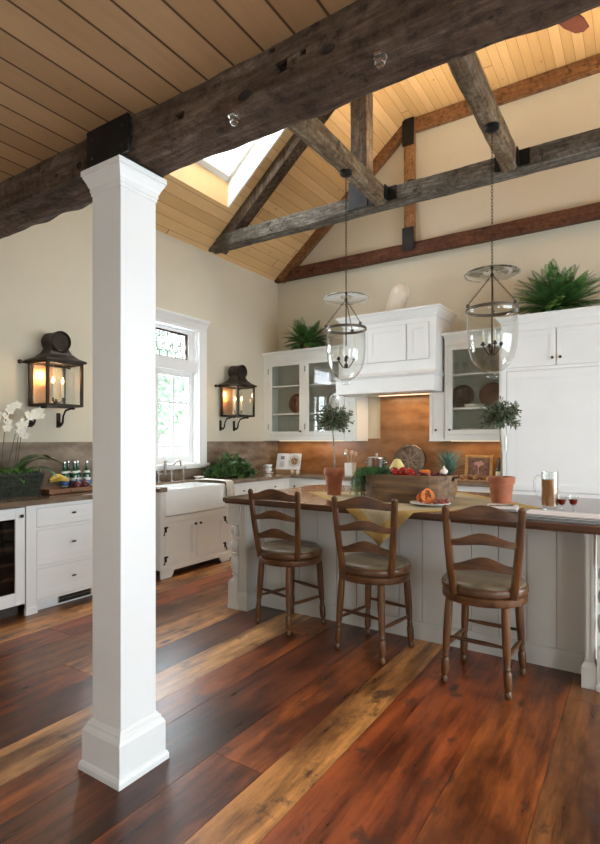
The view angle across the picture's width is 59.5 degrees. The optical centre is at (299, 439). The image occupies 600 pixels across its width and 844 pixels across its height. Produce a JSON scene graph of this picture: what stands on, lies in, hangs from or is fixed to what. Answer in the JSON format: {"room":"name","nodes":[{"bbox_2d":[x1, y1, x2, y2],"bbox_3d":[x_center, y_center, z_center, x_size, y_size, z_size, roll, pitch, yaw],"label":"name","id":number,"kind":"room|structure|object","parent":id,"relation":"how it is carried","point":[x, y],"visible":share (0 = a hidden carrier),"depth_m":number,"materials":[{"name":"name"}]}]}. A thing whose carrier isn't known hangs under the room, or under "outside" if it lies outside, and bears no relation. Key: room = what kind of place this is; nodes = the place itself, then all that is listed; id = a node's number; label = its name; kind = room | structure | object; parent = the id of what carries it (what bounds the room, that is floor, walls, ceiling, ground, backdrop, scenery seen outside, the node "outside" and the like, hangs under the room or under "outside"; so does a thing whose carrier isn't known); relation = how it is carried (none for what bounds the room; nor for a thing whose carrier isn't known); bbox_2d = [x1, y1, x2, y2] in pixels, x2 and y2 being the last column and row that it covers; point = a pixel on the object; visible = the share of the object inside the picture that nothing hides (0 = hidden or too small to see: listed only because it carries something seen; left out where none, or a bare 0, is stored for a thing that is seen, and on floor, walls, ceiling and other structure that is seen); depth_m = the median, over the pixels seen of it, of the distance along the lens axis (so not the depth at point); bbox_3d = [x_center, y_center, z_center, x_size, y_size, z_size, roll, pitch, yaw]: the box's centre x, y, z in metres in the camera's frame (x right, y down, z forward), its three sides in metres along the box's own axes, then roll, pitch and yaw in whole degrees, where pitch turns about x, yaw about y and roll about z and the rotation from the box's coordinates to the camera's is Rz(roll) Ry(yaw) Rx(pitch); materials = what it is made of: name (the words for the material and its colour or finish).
{"room":"kitchen","nodes":[
{"label":"kitchen","id":0,"kind":"room"},
{"bbox_2d":[0,203,277,441],"bbox_3d":[-3.013,-0.655,4.272,0.201,4.111,9.500,0,0,33],"label":"wall","id":1,"kind":"structure","parent":0,"point":[46,269],"depth_m":5.35,"materials":[{"name":"beige paint"}]},
{"bbox_2d":[18,331,86,427],"bbox_3d":[-2.277,-0.562,4.891,0.362,0.884,0.530,0,0,33],"label":"wall lantern","id":2,"kind":"object","parent":1,"relation":"attached to","point":[55,353],"visible":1,"depth_m":4.86,"materials":[{"name":"black metal"}]},
{"bbox_2d":[51,377,54,396],"bbox_3d":[-2.272,-0.491,4.832,0.027,0.192,0.028,0,0,33],"label":"candle","id":3,"kind":"object","parent":2,"relation":"on","point":[52,384],"depth_m":4.82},
{"bbox_2d":[61,377,63,397],"bbox_3d":[-2.221,-0.491,4.912,0.027,0.192,0.028,0,0,33],"label":"candle","id":4,"kind":"object","parent":2,"relation":"on","point":[62,381],"depth_m":4.90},
{"bbox_2d":[0,441,277,486],"bbox_3d":[-1.916,0.250,5.765,0.021,0.461,5.801,0,0,33],"label":"backsplash","id":5,"kind":"structure","parent":1,"relation":"attached to","point":[257,453],"depth_m":5.35,"materials":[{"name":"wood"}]},
{"bbox_2d":[156,307,209,469],"bbox_3d":[-1.731,-0.587,6.181,0.280,1.886,1.675,0,0,33],"label":"window","id":6,"kind":"structure","parent":1,"relation":"in","point":[193,367],"depth_m":6.68,"materials":[{"name":"white paint"}]},
{"bbox_2d":[215,365,256,430],"bbox_3d":[-0.849,-0.567,7.100,0.362,0.884,0.530,0,0,33],"label":"wall lantern","id":7,"kind":"object","parent":1,"relation":"attached to","point":[237,380],"visible":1,"depth_m":7.05,"materials":[{"name":"black metal"}]},
{"bbox_2d":[208,93,599,254],"bbox_3d":[2.040,-3.338,4.810,7.760,1.804,0.275,0,0,33],"label":"roof truss","id":8,"kind":"object","parent":1,"relation":"attached to","point":[583,146],"visible":0.82,"depth_m":5.66,"materials":[{"name":"black wood"}]},
{"bbox_2d":[288,118,386,205],"bbox_3d":[-0.100,-2.539,4.052,0.158,0.232,3.496,0,0,33],"label":"joist","id":9,"kind":"object","parent":8,"relation":"attached to","point":[313,132],"visible":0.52,"depth_m":4.67,"materials":[{"name":"brown wood"}]},
{"bbox_2d":[323,178,368,384],"bbox_3d":[0.424,-1.460,4.835,0.424,1.909,0.424,0,0,33],"label":"pendant lantern","id":10,"kind":"object","parent":9,"relation":"hanging from","point":[339,294],"visible":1,"depth_m":4.83,"materials":[{"name":"brown metal"}]},
{"bbox_2d":[447,52,517,171],"bbox_3d":[0.980,-2.539,3.353,0.163,0.231,3.496,0,0,33],"label":"joist","id":11,"kind":"object","parent":8,"relation":"attached to","point":[467,71],"visible":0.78,"depth_m":3.94,"materials":[{"name":"brown wood"}]},
{"bbox_2d":[464,133,520,378],"bbox_3d":[1.512,-1.448,4.132,0.424,1.935,0.424,0,0,33],"label":"pendant lantern","id":12,"kind":"object","parent":11,"relation":"hanging from","point":[491,268],"visible":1,"depth_m":4.13,"materials":[{"name":"brown metal"}]},
{"bbox_2d":[0,0,356,182],"bbox_3d":[-1.033,-1.360,0.013,7.750,0.120,4.100,0,0,33],"label":"ceiling","id":13,"kind":"structure","parent":0,"point":[69,68],"depth_m":1.76,"materials":[{"name":"brown wood"}]},
{"bbox_2d":[156,89,404,280],"bbox_3d":[-0.921,-3.327,5.527,2.350,2.066,5.120,0,0,33],"label":"ceiling","id":14,"kind":"structure","parent":0,"point":[183,213],"depth_m":6.70,"materials":[{"name":"brown wood"}]},
{"bbox_2d":[168,128,285,207],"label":"window","id":15,"kind":"structure","parent":14,"relation":"attached to","point":[208,176],"depth_m":6.23,"materials":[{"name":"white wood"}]},
{"bbox_2d":[0,557,599,843],"bbox_3d":[0.379,1.470,2.196,8.151,0.141,9.701,0,0,33],"label":"floor","id":16,"kind":"structure","parent":0,"point":[273,737],"depth_m":2.47,"materials":[{"name":"brown wood"}]},
{"bbox_2d":[0,507,24,618],"bbox_3d":[-2.628,0.963,4.032,0.652,0.876,0.716,0,0,33],"label":"wine cooler","id":17,"kind":"object","parent":16,"relation":"on","point":[12,520],"visible":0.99,"depth_m":4.12,"materials":[{"name":"white paint"}]},
{"bbox_2d":[0,529,12,533],"bbox_3d":[-2.421,0.710,3.897,0.045,0.020,0.555,0,0,33],"label":"shelf","id":18,"kind":"object","parent":17,"relation":"attached to","point":[2,531],"depth_m":4.10,"materials":[{"name":"brown wood"}]},
{"bbox_2d":[0,546,12,551],"bbox_3d":[-2.421,0.850,3.897,0.046,0.021,0.556,0,0,33],"label":"shelf","id":19,"kind":"object","parent":17,"relation":"attached to","point":[2,548],"depth_m":4.10,"materials":[{"name":"brown wood"}]},
{"bbox_2d":[0,562,12,567],"bbox_3d":[-2.421,0.970,3.897,0.046,0.021,0.556,0,0,33],"label":"shelf","id":20,"kind":"object","parent":17,"relation":"attached to","point":[2,564],"depth_m":4.09,"materials":[{"name":"wood"}]},
{"bbox_2d":[0,577,12,582],"bbox_3d":[-2.421,1.090,3.897,0.046,0.021,0.556,0,0,33],"label":"shelf","id":21,"kind":"object","parent":17,"relation":"attached to","point":[2,579],"depth_m":4.09,"materials":[{"name":"wood"}]},
{"bbox_2d":[20,499,92,615],"bbox_3d":[-2.208,0.962,4.688,0.644,0.876,0.836,0,0,33],"label":"base cabinet","id":22,"kind":"object","parent":16,"relation":"on","point":[58,536],"visible":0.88,"depth_m":4.42,"materials":[{"name":"white paint"}]},
{"bbox_2d":[57,588,90,602],"bbox_3d":[-1.968,1.355,4.590,0.012,0.060,0.320,0,0,33],"label":"vent","id":23,"kind":"object","parent":22,"relation":"attached to","point":[87,592],"depth_m":4.58,"materials":[{"name":"metal"}]},
{"bbox_2d":[78,154,168,790],"bbox_3d":[-0.760,0.128,2.273,0.266,2.545,0.266,0,0,33],"label":"column","id":24,"kind":"structure","parent":16,"relation":"on","point":[124,739],"depth_m":2.20,"materials":[{"name":"white paint"}]},
{"bbox_2d":[0,0,599,238],"bbox_3d":[0.080,-1.264,1.735,7.750,0.283,0.267,0,0,33],"label":"beam","id":25,"kind":"structure","parent":24,"relation":"on","point":[363,48],"depth_m":1.76,"materials":[{"name":"black wood"}]},
{"bbox_2d":[156,486,229,579],"bbox_3d":[-1.381,0.963,5.872,0.693,0.876,1.041,0,0,33],"label":"base cabinet","id":26,"kind":"object","parent":16,"relation":"on","point":[183,540],"visible":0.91,"depth_m":5.59,"materials":[{"name":"white paint"}]},
{"bbox_2d":[229,478,288,556],"bbox_3d":[-0.763,0.963,6.913,0.652,0.876,1.381,0,0,33],"label":"base cabinet","id":27,"kind":"object","parent":16,"relation":"on","point":[241,488],"visible":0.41,"depth_m":6.69,"materials":[{"name":"white paint"}]},
{"bbox_2d":[0,471,358,508],"bbox_3d":[-1.147,0.501,5.435,1.631,0.044,5.481,0,0,33],"label":"countertop","id":28,"kind":"structure","parent":27,"relation":"on","point":[42,499],"depth_m":5.30,"materials":[{"name":"brown stone"}]},
{"bbox_2d":[0,473,45,498],"bbox_3d":[-2.471,0.382,4.410,0.301,0.193,0.524,0,0,33],"label":"planter box","id":29,"kind":"object","parent":28,"relation":"on","point":[12,485],"depth_m":4.38,"materials":[{"name":"wicker"}]},
{"bbox_2d":[0,401,61,498],"bbox_3d":[-2.428,0.071,4.466,0.424,0.814,0.739,0,0,33],"label":"planter","id":30,"kind":"object","parent":28,"relation":"on","point":[19,481],"visible":1,"depth_m":4.43,"materials":[{"name":"metal"}]},
{"bbox_2d":[39,485,92,494],"bbox_3d":[-2.153,0.457,4.861,0.326,0.046,0.524,0,0,33],"label":"fruit tray","id":31,"kind":"object","parent":28,"relation":"on","point":[53,490],"visible":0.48,"depth_m":4.75,"materials":[{"name":"red wood"}]},
{"bbox_2d":[60,461,68,488],"bbox_3d":[-2.244,0.342,5.001,0.074,0.275,0.073,0,0,33],"label":"water bottle","id":32,"kind":"object","parent":31,"relation":"on","point":[64,484],"visible":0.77,"depth_m":4.98,"materials":[{"name":"green glass"}]},
{"bbox_2d":[71,461,78,487],"bbox_3d":[-2.175,0.342,5.070,0.074,0.275,0.073,0,0,33],"label":"water bottle","id":33,"kind":"object","parent":31,"relation":"on","point":[74,475],"visible":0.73,"depth_m":5.05,"materials":[{"name":"green glass"}]},
{"bbox_2d":[71,479,81,487],"bbox_3d":[-2.071,0.413,4.871,0.092,0.100,0.092,0,0,33],"label":"pomegranate","id":34,"kind":"object","parent":31,"relation":"on","point":[75,484],"visible":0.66,"depth_m":4.84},
{"bbox_2d":[81,478,89,486],"bbox_3d":[-2.035,0.413,4.955,0.092,0.100,0.092,0,0,33],"label":"pomegranate","id":35,"kind":"object","parent":31,"relation":"on","point":[85,483],"visible":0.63,"depth_m":4.93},
{"bbox_3d":[-2.207,0.345,4.776,0.049,0.060,0.216,0,0,17],"label":"banana","id":36,"kind":"object","parent":31,"relation":"on","visible":0},
{"bbox_2d":[49,474,62,480],"bbox_3d":[-2.201,0.337,4.748,0.049,0.060,0.216,0,0,9],"label":"banana","id":37,"kind":"object","parent":36,"relation":"on","point":[59,476],"visible":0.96,"depth_m":4.71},
{"bbox_2d":[66,461,71,484],"bbox_3d":[-2.251,0.342,5.100,0.074,0.275,0.073,0,0,33],"label":"water bottle","id":38,"kind":"object","parent":28,"relation":"on","point":[68,462],"visible":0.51,"depth_m":5.08,"materials":[{"name":"green glass"}]},
{"bbox_2d":[76,461,81,481],"bbox_3d":[-2.196,0.342,5.184,0.074,0.275,0.073,0,0,33],"label":"water bottle","id":39,"kind":"object","parent":28,"relation":"on","point":[77,462],"visible":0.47,"depth_m":5.17,"materials":[{"name":"green glass"}]},
{"bbox_2d":[83,461,90,483],"bbox_3d":[-2.099,0.342,5.169,0.074,0.275,0.073,0,0,33],"label":"water bottle","id":40,"kind":"object","parent":28,"relation":"on","point":[86,474],"visible":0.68,"depth_m":5.15,"materials":[{"name":"green glass"}]},
{"bbox_2d":[156,459,181,481],"bbox_3d":[-1.472,0.348,6.038,0.300,0.262,0.270,0,0,33],"label":"bridge faucet","id":41,"kind":"object","parent":28,"relation":"on","point":[165,460],"visible":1,"depth_m":6.07,"materials":[{"name":"grey metal"}]},
{"bbox_2d":[156,482,225,516],"bbox_3d":[-1.315,0.641,5.829,0.501,0.274,0.911,0,0,33],"label":"farmhouse sink","id":42,"kind":"object","parent":28,"relation":"in","point":[189,497],"visible":0.78,"depth_m":5.70,"materials":[{"name":"white ceramic"}]},
{"bbox_2d":[195,478,234,496],"bbox_3d":[-1.002,0.572,6.215,0.506,0.216,0.170,0,0,33],"label":"dish towel","id":43,"kind":"object","parent":28,"relation":"on","point":[229,483],"visible":0.84,"depth_m":6.11,"materials":[{"name":"grey fabric"}]},
{"bbox_2d":[203,452,258,478],"bbox_3d":[-0.900,0.319,6.820,0.490,0.356,0.923,0,0,33],"label":"salad greens","id":44,"kind":"object","parent":28,"relation":"on","point":[235,466],"visible":1,"depth_m":6.68,"materials":[{"name":"plant"}]},
{"bbox_2d":[276,469,299,472],"bbox_3d":[-0.174,0.364,7.711,0.321,0.232,0.161,0,0,21],"label":"book stand","id":45,"kind":"object","parent":28,"relation":"on","point":[277,470],"visible":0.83,"depth_m":7.64,"materials":[{"name":"brown wood"}]},
{"bbox_2d":[276,453,301,469],"bbox_3d":[-0.167,0.320,7.728,0.391,0.245,0.103,0,0,21],"label":"cookbook","id":46,"kind":"object","parent":45,"relation":"on","point":[292,461],"visible":1,"depth_m":7.71,"materials":[{"name":"white paper"}]},
{"bbox_2d":[344,463,355,475],"bbox_3d":[0.681,0.395,7.110,0.120,0.170,0.120,0,0,33],"label":"utensil crock","id":47,"kind":"object","parent":28,"relation":"on","point":[350,468],"visible":1,"depth_m":7.06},
{"bbox_2d":[248,489,325,636],"bbox_3d":[-0.085,0.875,3.981,0.486,1.050,0.533,0,0,29],"label":"bar stool","id":48,"kind":"object","parent":16,"relation":"on","point":[291,552],"visible":1,"depth_m":3.81,"materials":[{"name":"brown wood"}]},
{"bbox_2d":[261,540,320,553],"bbox_3d":[-0.073,0.807,4.002,0.464,0.029,0.464,0,0,-43],"label":"cushion","id":49,"kind":"object","parent":48,"relation":"on","point":[278,546],"depth_m":3.88,"materials":[{"name":"beige leather"}]},
{"bbox_2d":[289,478,351,487],"bbox_3d":[0.429,0.963,7.291,1.001,0.876,0.653,0,0,33],"label":"base cabinet","id":50,"kind":"object","parent":16,"relation":"on","point":[293,482],"visible":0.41,"depth_m":7.16,"materials":[{"name":"white paint"}]},
{"bbox_2d":[331,496,413,664],"bbox_3d":[0.489,0.875,3.508,0.485,1.050,0.534,0,0,27],"label":"bar stool","id":51,"kind":"object","parent":16,"relation":"on","point":[375,565],"visible":1,"depth_m":3.34,"materials":[{"name":"brown wood"}]},
{"bbox_2d":[345,552,408,569],"bbox_3d":[0.500,0.807,3.529,0.464,0.029,0.464,0,0,42],"label":"cushion","id":52,"kind":"object","parent":51,"relation":"on","point":[363,560],"depth_m":3.41,"materials":[{"name":"beige leather"}]},
{"bbox_2d":[223,485,599,691],"bbox_3d":[1.009,0.940,4.275,2.910,0.921,1.605,0,0,33],"label":"kitchen island","id":53,"kind":"object","parent":16,"relation":"on","point":[561,563],"visible":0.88,"depth_m":3.62,"materials":[{"name":"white wood"}]},
{"bbox_2d":[310,492,540,545],"bbox_3d":[0.894,0.604,4.244,1.369,0.258,1.476,0,0,-11],"label":"tablecloth","id":54,"kind":"object","parent":53,"relation":"on","point":[462,500],"visible":0.34,"depth_m":3.69,"materials":[{"name":"yellow fabric"}]},
{"bbox_2d":[313,405,353,494],"bbox_3d":[0.294,0.082,4.571,0.378,0.793,0.334,0,0,33],"label":"topiary","id":55,"kind":"object","parent":54,"relation":"on","point":[333,475],"visible":1,"depth_m":4.52,"materials":[{"name":"plant"}]},
{"bbox_2d":[324,467,343,494],"bbox_3d":[0.296,0.361,4.572,0.174,0.235,0.174,0,0,33],"label":"pot","id":56,"kind":"object","parent":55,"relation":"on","point":[333,475],"depth_m":4.51,"materials":[{"name":"ceramic"}]},
{"bbox_2d":[350,465,398,496],"bbox_3d":[0.585,0.348,4.268,0.536,0.285,0.541,0,0,-20],"label":"bunch","id":57,"kind":"object","parent":54,"relation":"on","point":[359,481],"visible":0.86,"depth_m":4.17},
{"bbox_2d":[363,473,458,502],"bbox_3d":[0.854,0.370,4.128,0.771,0.205,0.344,0,0,30],"label":"wooden trug","id":58,"kind":"object","parent":54,"relation":"on","point":[405,488],"visible":0.88,"depth_m":3.97,"materials":[{"name":"brown wood"}]},
{"bbox_2d":[388,467,397,474],"bbox_3d":[0.729,0.253,4.110,0.084,0.083,0.080,0,0,-1],"label":"bell pepper","id":59,"kind":"object","parent":58,"relation":"in","point":[394,470],"visible":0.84,"depth_m":4.08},
{"bbox_2d":[389,456,403,469],"bbox_3d":[0.788,0.222,4.253,0.140,0.191,0.138,0,0,33],"label":"squash","id":60,"kind":"object","parent":58,"relation":"in","point":[397,463],"visible":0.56,"depth_m":4.22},
{"bbox_2d":[398,467,406,474],"bbox_3d":[0.795,0.248,4.067,0.084,0.083,0.080,0,0,-42],"label":"bell pepper","id":61,"kind":"object","parent":58,"relation":"in","point":[401,471],"visible":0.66,"depth_m":4.05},
{"bbox_2d":[405,468,415,475],"bbox_3d":[0.841,0.253,4.015,0.080,0.083,0.084,0,0,30],"label":"bell pepper","id":62,"kind":"object","parent":58,"relation":"on","point":[409,471],"visible":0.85,"depth_m":4.00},
{"bbox_2d":[410,500,450,505],"bbox_3d":[0.945,0.462,3.808,0.294,0.021,0.294,0,0,33],"label":"serving plate","id":63,"kind":"object","parent":54,"relation":"on","point":[414,501],"visible":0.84,"depth_m":3.77,"materials":[{"name":"white ceramic"}]},
{"bbox_2d":[416,491,422,502],"bbox_3d":[0.903,0.423,3.900,0.079,0.086,0.058,0,0,33],"label":"papaya half","id":64,"kind":"object","parent":63,"relation":"on","point":[418,497],"visible":0.59,"depth_m":3.90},
{"bbox_2d":[421,488,434,503],"bbox_3d":[0.926,0.405,3.823,0.099,0.110,0.066,0,0,-2],"label":"papaya half","id":65,"kind":"object","parent":63,"relation":"on","point":[427,495],"visible":1,"depth_m":3.81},
{"bbox_2d":[429,450,468,496],"bbox_3d":[1.242,0.276,4.365,0.361,0.393,0.362,0,0,33],"label":"pineapple","id":66,"kind":"object","parent":54,"relation":"on","point":[446,459],"visible":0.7,"depth_m":4.33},
{"bbox_2d":[479,396,521,503],"bbox_3d":[1.528,0.067,3.999,0.314,0.824,0.335,0,0,33],"label":"topiary","id":67,"kind":"object","parent":54,"relation":"on","point":[501,487],"visible":1,"depth_m":3.95,"materials":[{"name":"plant"}]},
{"bbox_2d":[486,503,518,511],"bbox_3d":[1.395,0.467,3.622,0.205,0.024,0.245,0,0,25],"label":"napkin stack","id":68,"kind":"object","parent":54,"relation":"on","point":[514,508],"visible":0.68,"depth_m":3.54,"materials":[{"name":"white fabric"}]},
{"bbox_2d":[533,472,558,510],"bbox_3d":[1.671,0.328,3.564,0.152,0.300,0.107,0,0,33],"label":"pitcher","id":69,"kind":"object","parent":53,"relation":"on","point":[549,487],"visible":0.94,"depth_m":3.52,"materials":[{"name":"clear glass"}]},
{"bbox_2d":[526,509,599,524],"bbox_3d":[1.584,0.459,3.143,0.428,0.039,0.210,0,0,35],"label":"napkin stack","id":70,"kind":"object","parent":53,"relation":"on","point":[545,515],"visible":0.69,"depth_m":3.09,"materials":[{"name":"white fabric"}]},
{"bbox_2d":[568,496,578,511],"bbox_3d":[1.822,0.422,3.502,0.066,0.112,0.065,0,0,33],"label":"glass","id":71,"kind":"object","parent":53,"relation":"on","point":[571,501],"visible":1,"depth_m":3.48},
{"bbox_2d":[457,486,489,492],"bbox_3d":[2.106,0.963,6.210,0.691,0.876,0.644,0,0,33],"label":"base cabinet","id":72,"kind":"object","parent":16,"relation":"on","point":[459,488],"visible":0.02,"depth_m":5.94,"materials":[{"name":"white paint"}]},
{"bbox_2d":[457,478,488,486],"bbox_3d":[2.104,0.501,6.208,0.700,0.043,0.650,0,0,33],"label":"countertop","id":73,"kind":"structure","parent":72,"relation":"on","point":[459,483],"depth_m":5.93,"materials":[{"name":"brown stone"}]},
{"bbox_2d":[457,479,487,481],"bbox_3d":[2.042,0.471,6.111,0.571,0.017,0.201,0,0,33],"label":"board","id":74,"kind":"object","parent":73,"relation":"on","point":[467,480],"visible":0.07,"depth_m":6.04,"materials":[{"name":"brown wood"}]},
{"bbox_2d":[465,455,493,479],"bbox_3d":[2.172,0.334,6.377,0.331,0.300,0.079,0,0,33],"label":"picture frame","id":75,"kind":"object","parent":73,"relation":"on","point":[481,465],"visible":0.86,"depth_m":6.37,"materials":[{"name":"brown wood"}]},
{"bbox_2d":[468,458,489,476],"bbox_3d":[2.174,0.334,6.379,0.260,0.228,0.046,0,0,33],"label":"painting","id":76,"kind":"object","parent":75,"relation":"attached to","point":[476,466],"depth_m":6.37,"materials":[{"name":"brown paint"}]},
{"bbox_2d":[496,458,500,475],"bbox_3d":[2.355,0.344,6.218,0.073,0.270,0.072,0,0,33],"label":"wine bottle","id":77,"kind":"object","parent":73,"relation":"on","point":[498,467],"visible":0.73,"depth_m":6.20,"materials":[{"name":"black glass"}]},
{"bbox_2d":[440,504,528,700],"bbox_3d":[1.070,0.875,3.056,0.485,1.050,0.532,0,0,23],"label":"bar stool","id":78,"kind":"object","parent":16,"relation":"on","point":[482,582],"visible":1,"depth_m":2.88,"materials":[{"name":"brown wood"}]},
{"bbox_2d":[443,570,526,590],"bbox_3d":[1.080,0.807,3.077,0.464,0.029,0.464,0,0,35],"label":"cushion","id":79,"kind":"object","parent":78,"relation":"on","point":[465,580],"depth_m":2.95,"materials":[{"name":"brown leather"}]},
{"bbox_2d":[496,305,599,498],"bbox_3d":[3.086,0.040,5.511,1.805,2.721,0.789,0,0,33],"label":"tall cabinet","id":80,"kind":"object","parent":16,"relation":"on","point":[553,374],"visible":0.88,"depth_m":5.41,"materials":[{"name":"white paint"}]},
{"bbox_2d":[513,258,599,314],"bbox_3d":[2.747,-1.607,5.617,1.025,0.597,0.931,0,0,33],"label":"potted fern","id":81,"kind":"object","parent":80,"relation":"on","point":[559,294],"visible":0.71,"depth_m":5.49,"materials":[{"name":"plant"}]},
{"bbox_3d":[1.307,0.937,6.669,1.130,0.926,0.742,0,0,33],"label":"range","id":82,"kind":"object","parent":16,"relation":"on","visible":0},
{"bbox_2d":[365,454,388,467],"bbox_3d":[0.973,0.323,6.659,0.322,0.303,0.240,0,0,33],"label":"stock pot","id":83,"kind":"object","parent":82,"relation":"on","point":[376,460],"visible":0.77,"depth_m":6.56,"materials":[{"name":"metal"}]},
{"bbox_2d":[394,444,425,472],"bbox_3d":[1.435,0.265,6.876,0.438,0.427,0.122,0,0,33],"label":"round platter","id":84,"kind":"object","parent":82,"relation":"on","point":[412,456],"visible":0.79,"depth_m":6.86,"materials":[{"name":"wood"}]},
{"bbox_2d":[278,73,599,438],"bbox_3d":[2.959,-1.450,6.185,8.150,5.700,0.200,0,0,33],"label":"wall","id":85,"kind":"structure","parent":0,"point":[572,108],"depth_m":6.59,"materials":[{"name":"beige paint"}]},
{"bbox_2d":[262,344,345,440],"bbox_3d":[0.120,-0.641,7.660,1.440,1.317,0.407,0,0,33],"label":"upper cabinet","id":86,"kind":"object","parent":85,"relation":"attached to","point":[306,372],"visible":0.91,"depth_m":7.74,"materials":[{"name":"white paint"}]},
{"bbox_2d":[289,393,298,412],"bbox_3d":[-0.051,-0.543,7.764,0.310,0.303,0.159,0,0,33],"label":"plate","id":87,"kind":"object","parent":86,"relation":"on","point":[294,400],"visible":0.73,"depth_m":7.73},
{"bbox_2d":[273,412,322,415],"bbox_3d":[0.135,-0.381,7.684,1.331,0.023,0.311,0,0,33],"label":"shelf","id":88,"kind":"object","parent":86,"relation":"attached to","point":[274,413],"depth_m":7.78,"materials":[{"name":"white paint"}]},
{"bbox_2d":[273,382,335,389],"bbox_3d":[0.135,-0.791,7.684,1.331,0.023,0.311,0,0,33],"label":"shelf","id":89,"kind":"object","parent":86,"relation":"attached to","point":[330,385],"depth_m":7.70,"materials":[{"name":"white paint"}]},
{"bbox_2d":[281,317,330,349],"bbox_3d":[0.080,-1.515,7.521,0.736,0.432,0.648,0,0,40],"label":"potted fern","id":90,"kind":"object","parent":86,"relation":"on","point":[306,339],"visible":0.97,"depth_m":7.43,"materials":[{"name":"plant"}]},
{"bbox_2d":[327,390,338,411],"bbox_3d":[0.533,-0.558,7.525,0.330,0.325,0.070,0,0,33],"label":"plate","id":91,"kind":"object","parent":86,"relation":"on","point":[333,399],"visible":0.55,"depth_m":7.57,"materials":[{"name":"silver metal"}]},
{"bbox_2d":[344,396,367,440],"bbox_3d":[0.768,-0.285,7.226,0.181,0.601,0.413,0,0,33],"label":"upper cabinet","id":92,"kind":"object","parent":85,"relation":"attached to","point":[357,431],"visible":0.96,"depth_m":7.10,"materials":[{"name":"white paint"}]},
{"bbox_2d":[278,395,500,475],"bbox_3d":[1.119,-0.060,7.243,3.470,1.080,0.022,0,0,33],"label":"backsplash","id":93,"kind":"structure","parent":85,"relation":"attached to","point":[404,420],"depth_m":7.12,"materials":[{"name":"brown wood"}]},
{"bbox_2d":[334,303,456,397],"bbox_3d":[1.213,-1.086,6.777,1.415,1.018,0.697,0,0,33],"label":"range hood","id":94,"kind":"object","parent":85,"relation":"attached to","point":[404,355],"visible":0.93,"depth_m":6.49,"materials":[{"name":"white paint"}]},
{"bbox_2d":[385,282,408,310],"bbox_3d":[1.241,-1.792,6.724,0.316,0.427,0.240,0,0,33],"label":"ceramic vase","id":95,"kind":"object","parent":94,"relation":"on","point":[399,294],"visible":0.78,"depth_m":6.62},
{"bbox_2d":[274,53,599,283],"bbox_3d":[2.864,-3.328,6.047,7.720,1.816,0.127,0,0,33],"label":"truss","id":96,"kind":"object","parent":85,"relation":"attached to","point":[405,135],"visible":0.94,"depth_m":6.71,"materials":[{"name":"brown wood"}]},
{"bbox_2d":[429,392,444,440],"bbox_3d":[1.765,-0.285,6.581,0.186,0.601,0.412,0,0,33],"label":"upper cabinet","id":97,"kind":"object","parent":85,"relation":"attached to","point":[436,399],"visible":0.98,"depth_m":6.43,"materials":[{"name":"white paint"}]},
{"bbox_2d":[441,326,501,440],"bbox_3d":[2.162,-0.642,6.339,0.805,1.316,0.408,0,0,33],"label":"display cabinet","id":98,"kind":"object","parent":85,"relation":"attached to","point":[456,347],"visible":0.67,"depth_m":6.39,"materials":[{"name":"white paint"}]},
{"bbox_2d":[453,385,473,407],"bbox_3d":[2.026,-0.543,6.557,0.300,0.295,0.066,0,0,33],"label":"plate","id":99,"kind":"object","parent":98,"relation":"on","point":[462,394],"visible":0.89,"depth_m":6.56,"materials":[{"name":"brown ceramic"}]},
{"bbox_2d":[453,407,486,410],"bbox_3d":[2.178,-0.381,6.362,0.696,0.023,0.311,0,0,33],"label":"shelf","id":100,"kind":"object","parent":98,"relation":"attached to","point":[454,408],"depth_m":6.36,"materials":[{"name":"white paint"}]},
{"bbox_2d":[464,404,483,406],"bbox_3d":[2.115,-0.412,6.362,0.240,0.040,0.238,0,0,33],"label":"plate stack","id":101,"kind":"object","parent":98,"relation":"on","point":[466,405],"visible":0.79,"depth_m":6.27,"materials":[{"name":"beige ceramic"}]},
{"bbox_2d":[453,371,498,378],"bbox_3d":[2.178,-0.791,6.362,0.695,0.022,0.310,0,0,33],"label":"shelf","id":102,"kind":"object","parent":98,"relation":"attached to","point":[492,374],"depth_m":6.35,"materials":[{"name":"white paint"}]},
{"bbox_2d":[479,382,498,405],"bbox_3d":[2.329,-0.548,6.362,0.310,0.305,0.067,0,0,33],"label":"plate","id":103,"kind":"object","parent":98,"relation":"on","point":[489,393],"visible":0.8,"depth_m":6.38,"materials":[{"name":"orange ceramic"}]},
{"bbox_2d":[383,6,599,118],"bbox_3d":[1.514,-4.290,3.951,3.450,0.100,5.120,0,0,33],"label":"ceiling","id":104,"kind":"structure","parent":0,"point":[507,62],"depth_m":5.93,"materials":[{"name":"brown wood"}]},
{"bbox_2d":[559,14,588,33],"bbox_3d":[1.813,-3.780,4.091,1.087,0.760,1.087,0,0,12],"label":"ceiling fan","id":105,"kind":"object","parent":104,"relation":"hanging from","point":[577,24],"visible":0.18,"depth_m":4.42,"materials":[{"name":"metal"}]},
{"bbox_2d":[487,476,514,503],"bbox_3d":[1.533,0.379,3.999,0.200,0.200,0.200,0,0,33],"label":"pot","id":106,"kind":"object","parent":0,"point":[501,487],"depth_m":3.93,"materials":[{"name":"ceramic"}]},
{"label":"outside","id":107,"kind":"structure","parent":0,"visible":0},
{"bbox_3d":[-16.176,1.950,16.420,35.000,0.100,50.000,0,0,33],"label":"ground","id":108,"kind":"structure","parent":107,"visible":0},
{"bbox_2d":[156,330,184,442],"bbox_3d":[-5.052,-0.976,13.413,5.268,5.777,5.330,0,0,33],"label":"tree","id":109,"kind":"object","parent":108,"relation":"on","point":[162,394],"visible":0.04,"depth_m":13.23,"materials":[{"name":"green plant"}]},
{"bbox_2d":[158,433,184,456],"bbox_3d":[-3.458,0.875,9.383,0.081,2.051,8.001,0,0,33],"label":"deck railing","id":110,"kind":"object","parent":108,"relation":"on","point":[161,446],"visible":0.02,"depth_m":10.61,"materials":[{"name":"grey metal"}]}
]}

